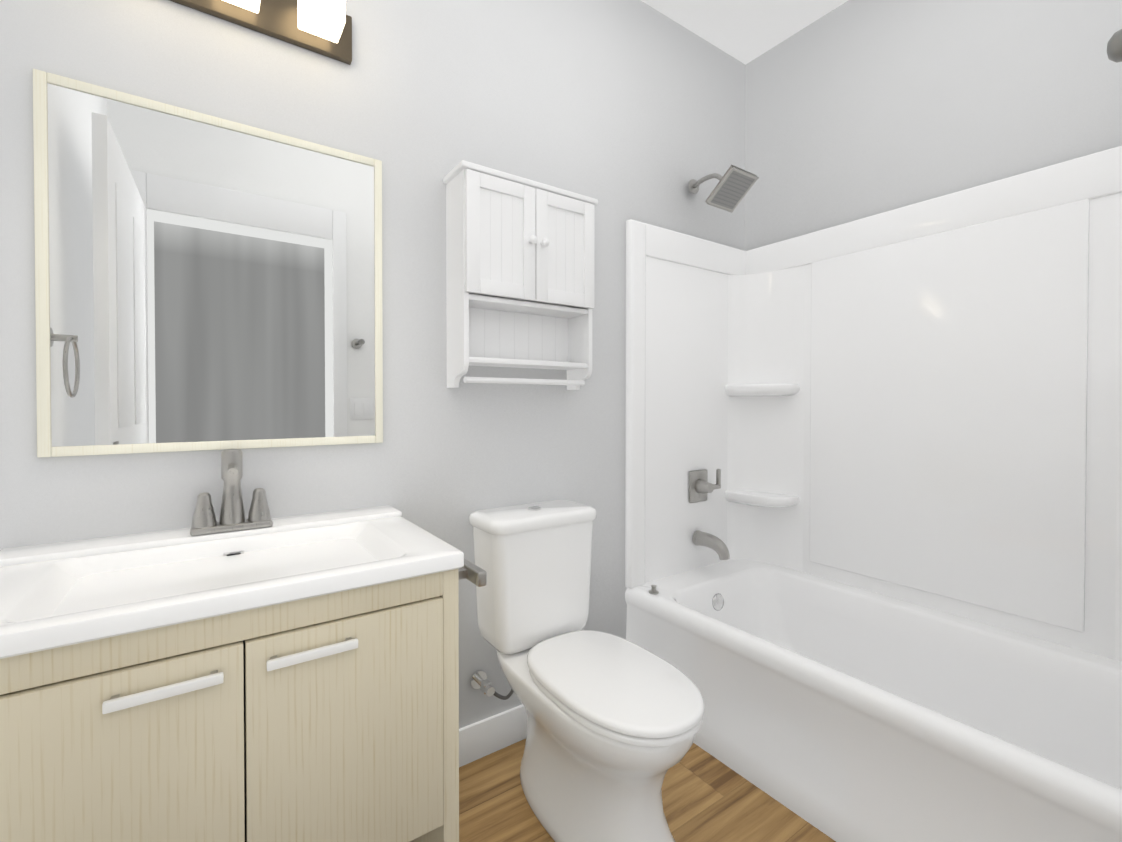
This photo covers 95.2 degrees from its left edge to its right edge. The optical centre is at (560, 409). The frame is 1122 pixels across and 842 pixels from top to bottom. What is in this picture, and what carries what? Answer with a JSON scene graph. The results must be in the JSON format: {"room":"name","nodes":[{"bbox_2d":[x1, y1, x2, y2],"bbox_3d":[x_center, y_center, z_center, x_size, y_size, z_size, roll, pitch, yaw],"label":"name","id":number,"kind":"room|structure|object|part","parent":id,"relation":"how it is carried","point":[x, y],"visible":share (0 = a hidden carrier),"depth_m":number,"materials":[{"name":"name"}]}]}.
{"room":"bathroom","nodes":[
{"label":"bathroom","id":0,"kind":"room"},
{"bbox_2d":[0,0,744,728],"bbox_3d":[-0.169,-0.248,1.783,2.691,2.740,0.120,0,1,-35],"label":"wall","id":1,"kind":"structure","parent":0,"point":[622,112],"depth_m":1.55,"materials":[{"name":"paint"}]},
{"bbox_2d":[33,69,382,456],"bbox_3d":[-0.799,-0.302,1.261,0.703,0.800,0.014,0,1,-35],"label":"mirror","id":2,"kind":"object","parent":1,"relation":"attached to","point":[205,282],"visible":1,"depth_m":1.21,"materials":[{"name":"clear glass"}]},
{"bbox_3d":[-1.079,-0.300,1.066,0.021,0.800,0.014,0,1,-35],"label":"frame","id":3,"kind":"part","parent":2,"relation":"part of","materials":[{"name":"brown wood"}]},
{"bbox_3d":[-0.799,-0.692,1.257,0.661,0.021,0.014,0,1,-35],"label":"frame","id":4,"kind":"part","parent":2,"relation":"part of","materials":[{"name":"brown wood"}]},
{"bbox_3d":[-0.799,0.087,1.266,0.661,0.021,0.014,0,1,-35],"label":"frame","id":5,"kind":"part","parent":2,"relation":"part of","materials":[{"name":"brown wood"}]},
{"bbox_3d":[-0.520,-0.304,1.456,0.021,0.800,0.014,0,1,-35],"label":"frame","id":6,"kind":"part","parent":2,"relation":"part of","materials":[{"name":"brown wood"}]},
{"bbox_2d":[170,0,351,64],"bbox_3d":[-0.762,-1.006,1.200,0.540,0.120,0.145,0,1,-35],"label":"sconce","id":7,"kind":"object","parent":1,"relation":"attached to","point":[323,27],"visible":1,"depth_m":1.28,"materials":[{"name":"brown metal"}]},
{"bbox_3d":[-0.747,-1.006,1.179,0.096,0.096,0.095,0,1,-35],"label":"lamp shade","id":8,"kind":"part","parent":7,"relation":"part of","materials":[{"name":"white glass"}]},
{"bbox_3d":[-0.600,-1.008,1.282,0.096,0.096,0.095,0,1,-35],"label":"lamp shade","id":9,"kind":"part","parent":7,"relation":"part of","materials":[{"name":"white glass"}]},
{"bbox_2d":[459,704,526,766],"bbox_3d":[-0.117,1.065,1.753,0.893,0.115,0.014,0,1,-35],"label":"baseboard","id":10,"kind":"structure","parent":1,"relation":"attached to","point":[489,735],"depth_m":1.67,"materials":[{"name":"white paint"}]},
{"bbox_2d":[443,160,597,389],"bbox_3d":[-0.110,-0.388,1.643,0.496,0.643,0.173,0,1,-35],"label":"upper cabinet","id":11,"kind":"object","parent":1,"relation":"attached to","point":[519,272],"visible":1,"depth_m":1.60,"materials":[{"name":"white paint"}]},
{"bbox_3d":[-0.178,-0.359,1.536,0.148,0.042,0.016,0,1,-35],"label":"door rail","id":12,"kind":"part","parent":11,"relation":"part of","materials":[{"name":"white paint"}]},
{"bbox_3d":[-0.180,-0.513,1.537,0.148,0.265,0.009,0,1,-35],"label":"door panel","id":13,"kind":"part","parent":11,"relation":"part of","materials":[{"name":"white paint"}]},
{"bbox_3d":[-0.178,-0.666,1.532,0.148,0.042,0.016,0,1,-35],"label":"door rail","id":14,"kind":"part","parent":11,"relation":"part of","materials":[{"name":"white paint"}]},
{"bbox_3d":[-0.104,-0.089,1.637,0.440,0.018,0.018,0,1,-35],"label":"rail","id":15,"kind":"part","parent":11,"relation":"part of","materials":[{"name":"white paint"}]},
{"bbox_2d":[469,294,587,318],"bbox_3d":[-0.122,-0.330,1.661,0.440,0.016,0.116,0,1,-35],"label":"shelf","id":16,"kind":"object","parent":11,"relation":"attached to","point":[479,304],"depth_m":1.65,"materials":[{"name":"white paint"}]},
{"bbox_2d":[469,357,587,369],"bbox_3d":[-0.122,-0.147,1.663,0.440,0.016,0.116,0,1,-35],"label":"shelf","id":17,"kind":"object","parent":11,"relation":"attached to","point":[580,364],"depth_m":1.66,"materials":[{"name":"white paint"}]},
{"bbox_3d":[-0.087,-0.519,1.570,0.027,0.027,0.029,0,1,-35],"label":"knob","id":18,"kind":"part","parent":11,"relation":"part of","materials":[{"name":"white paint"}]},
{"bbox_3d":[-0.051,-0.519,1.595,0.027,0.027,0.029,0,1,-35],"label":"knob","id":19,"kind":"part","parent":11,"relation":"part of","materials":[{"name":"white paint"}]},
{"bbox_3d":[0.014,-0.361,1.670,0.148,0.042,0.016,0,1,-35],"label":"door rail","id":20,"kind":"part","parent":11,"relation":"part of","materials":[{"name":"white paint"}]},
{"bbox_3d":[0.012,-0.514,1.671,0.148,0.265,0.009,0,1,-35],"label":"door panel","id":21,"kind":"part","parent":11,"relation":"part of","materials":[{"name":"white paint"}]},
{"bbox_3d":[0.014,-0.668,1.667,0.148,0.042,0.016,0,1,-35],"label":"door rail","id":22,"kind":"part","parent":11,"relation":"part of","materials":[{"name":"white paint"}]},
{"bbox_2d":[688,165,758,212],"bbox_3d":[0.636,-0.892,2.072,0.160,0.164,0.264,0,1,-35],"label":"shower head","id":23,"kind":"object","parent":1,"relation":"attached to","point":[735,184],"visible":1,"depth_m":2.02},
{"bbox_3d":[0.612,-0.934,2.107,0.019,0.064,0.164,0,1,-35],"label":"arm","id":24,"kind":"part","parent":23,"relation":"part of"},
{"bbox_2d":[459,739,835,841],"bbox_3d":[0.725,1.167,0.516,2.691,0.060,3.248,0,1,-35],"label":"floor","id":25,"kind":"structure","parent":0,"point":[707,797],"depth_m":1.45,"materials":[{"name":"brown wood"}]},
{"bbox_2d":[0,449,486,841],"bbox_3d":[-0.645,0.612,1.063,0.831,1.036,0.530,0,1,-35],"label":"bathroom vanity","id":26,"kind":"object","parent":25,"relation":"on","point":[259,674],"visible":1,"depth_m":0.89,"materials":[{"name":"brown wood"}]},
{"bbox_3d":[-0.655,0.429,0.752,0.010,0.010,0.019,0,1,-35],"label":"handle post","id":27,"kind":"part","parent":26,"relation":"part of","materials":[{"name":"silver metal"}]},
{"bbox_3d":[-0.678,0.626,0.760,0.354,0.469,0.019,0,1,-35],"label":"door","id":28,"kind":"part","parent":26,"relation":"part of","materials":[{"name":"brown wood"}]},
{"bbox_3d":[-0.598,0.428,0.776,0.145,0.016,0.010,0,1,-35],"label":"handle","id":29,"kind":"part","parent":26,"relation":"part of","materials":[{"name":"white metal"}]},
{"bbox_3d":[-0.540,0.360,0.863,0.709,0.055,0.020,0,1,-35],"label":"rail","id":30,"kind":"part","parent":26,"relation":"part of","materials":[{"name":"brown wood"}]},
{"bbox_2d":[190,449,272,535],"bbox_3d":[-0.764,0.187,1.190,0.160,0.188,0.070,0,1,-35],"label":"faucet","id":31,"kind":"object","parent":26,"relation":"on","point":[232,521],"depth_m":1.18,"materials":[{"name":"silver metal"}]},
{"bbox_2d":[0,505,463,658],"bbox_3d":[-0.668,0.336,1.050,0.783,0.108,0.518,0,1,-35],"label":"sink","id":32,"kind":"object","parent":26,"relation":"in","point":[215,592],"depth_m":0.96,"materials":[{"name":"white ceramic"}]},
{"bbox_3d":[-0.430,0.427,0.893,0.145,0.016,0.010,0,1,-35],"label":"handle","id":33,"kind":"part","parent":26,"relation":"part of","materials":[{"name":"white metal"}]},
{"bbox_3d":[-0.389,0.624,0.962,0.346,0.469,0.019,0,1,-35],"label":"door","id":34,"kind":"part","parent":26,"relation":"part of","materials":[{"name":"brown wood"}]},
{"bbox_3d":[-0.218,0.358,1.112,0.034,0.018,0.018,0,1,-35],"label":"bar post","id":35,"kind":"part","parent":26,"relation":"part of","materials":[{"name":"silver metal"}]},
{"bbox_2d":[469,500,704,841],"bbox_3d":[0.062,0.720,1.429,0.386,0.811,0.739,0,1,-35],"label":"toilet","id":36,"kind":"object","parent":25,"relation":"on","point":[614,723],"visible":1,"depth_m":1.37,"materials":[{"name":"white ceramic"}]},
{"bbox_3d":[-0.221,0.869,1.583,0.028,0.028,0.020,0,1,-35],"label":"supply knob","id":37,"kind":"part","parent":36,"relation":"part of","materials":[{"name":"silver metal"}]},
{"bbox_3d":[-0.085,0.339,1.635,0.386,0.039,0.204,0,1,-35],"label":"tank lid","id":38,"kind":"part","parent":36,"relation":"part of","materials":[{"name":"white ceramic"}]},
{"bbox_3d":[-0.085,0.543,1.637,0.366,0.370,0.188,0,1,-35],"label":"tank","id":39,"kind":"part","parent":36,"relation":"part of","materials":[{"name":"white ceramic"}]},
{"bbox_3d":[0.075,0.929,1.425,0.338,0.394,0.682,0,1,-35],"label":"bowl","id":40,"kind":"part","parent":36,"relation":"part of","materials":[{"name":"white ceramic"}]},
{"bbox_3d":[0.135,0.723,1.345,0.332,0.017,0.509,0,1,-35],"label":"seat","id":41,"kind":"part","parent":36,"relation":"part of","materials":[{"name":"white ceramic"}]},
{"bbox_3d":[0.133,0.701,1.347,0.338,0.023,0.523,0,1,-35],"label":"lid","id":42,"kind":"part","parent":36,"relation":"part of","materials":[{"name":"white ceramic"}]},
{"bbox_2d":[625,146,1121,841],"bbox_3d":[0.993,0.197,1.593,0.762,1.853,1.524,0,1,-35],"label":"bathtub","id":43,"kind":"object","parent":25,"relation":"on","point":[897,616],"visible":1,"depth_m":1.70,"materials":[{"name":"white plastic"}]},
{"bbox_2d":[689,469,720,502],"bbox_3d":[0.617,0.328,2.190,0.133,0.143,0.074,0,1,-35],"label":"tub valve","id":44,"kind":"object","parent":43,"relation":"attached to","point":[700,486],"visible":1,"depth_m":2.19,"materials":[{"name":"silver metal"}]},
{"bbox_3d":[0.593,0.332,2.210,0.116,0.136,0.012,0,1,-35],"label":"plate","id":45,"kind":"part","parent":44,"relation":"part of","materials":[{"name":"silver metal"}]},
{"bbox_3d":[0.659,0.332,2.191,0.063,0.020,0.016,0,1,-35],"label":"lever","id":46,"kind":"part","parent":44,"relation":"part of","materials":[{"name":"silver metal"}]},
{"bbox_2d":[692,530,729,559],"bbox_3d":[0.636,0.573,2.151,0.066,0.097,0.164,0,1,-35],"label":"tub spout","id":47,"kind":"object","parent":43,"relation":"attached to","point":[717,545],"visible":1,"depth_m":2.13,"materials":[{"name":"silver metal"}]},
{"bbox_2d":[725,490,798,506],"bbox_3d":[0.881,0.397,2.256,0.150,0.052,0.270,0,1,-35],"label":"shelf","id":48,"kind":"object","parent":43,"relation":"attached to","point":[755,498],"depth_m":2.22,"materials":[{"name":"white plastic"}]},
{"bbox_2d":[725,384,799,395],"bbox_3d":[0.881,-0.083,2.250,0.150,0.052,0.270,0,1,-35],"label":"shelf","id":49,"kind":"object","parent":43,"relation":"attached to","point":[730,389],"depth_m":2.19,"materials":[{"name":"white plastic"}]},
{"bbox_2d":[641,0,847,64],"bbox_3d":[0.725,-1.633,0.483,2.691,0.060,3.248,0,1,-35],"label":"ceiling","id":50,"kind":"structure","parent":0,"point":[745,32],"depth_m":2.13,"materials":[{"name":"paint"}]},
{"bbox_2d":[745,0,1121,250],"bbox_3d":[1.391,-0.248,1.792,0.120,2.740,1.648,0,1,-35],"label":"wall","id":51,"kind":"structure","parent":0,"point":[857,109],"depth_m":1.84,"materials":[{"name":"paint"}]},
{"bbox_2d":[1107,29,1121,62],"bbox_3d":[0.553,-0.338,0.430,0.056,0.056,0.132,0,1,-35],"label":"robe hook","id":52,"kind":"object","parent":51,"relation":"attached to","point":[1114,48],"visible":1,"depth_m":0.47,"materials":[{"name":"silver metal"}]}
]}

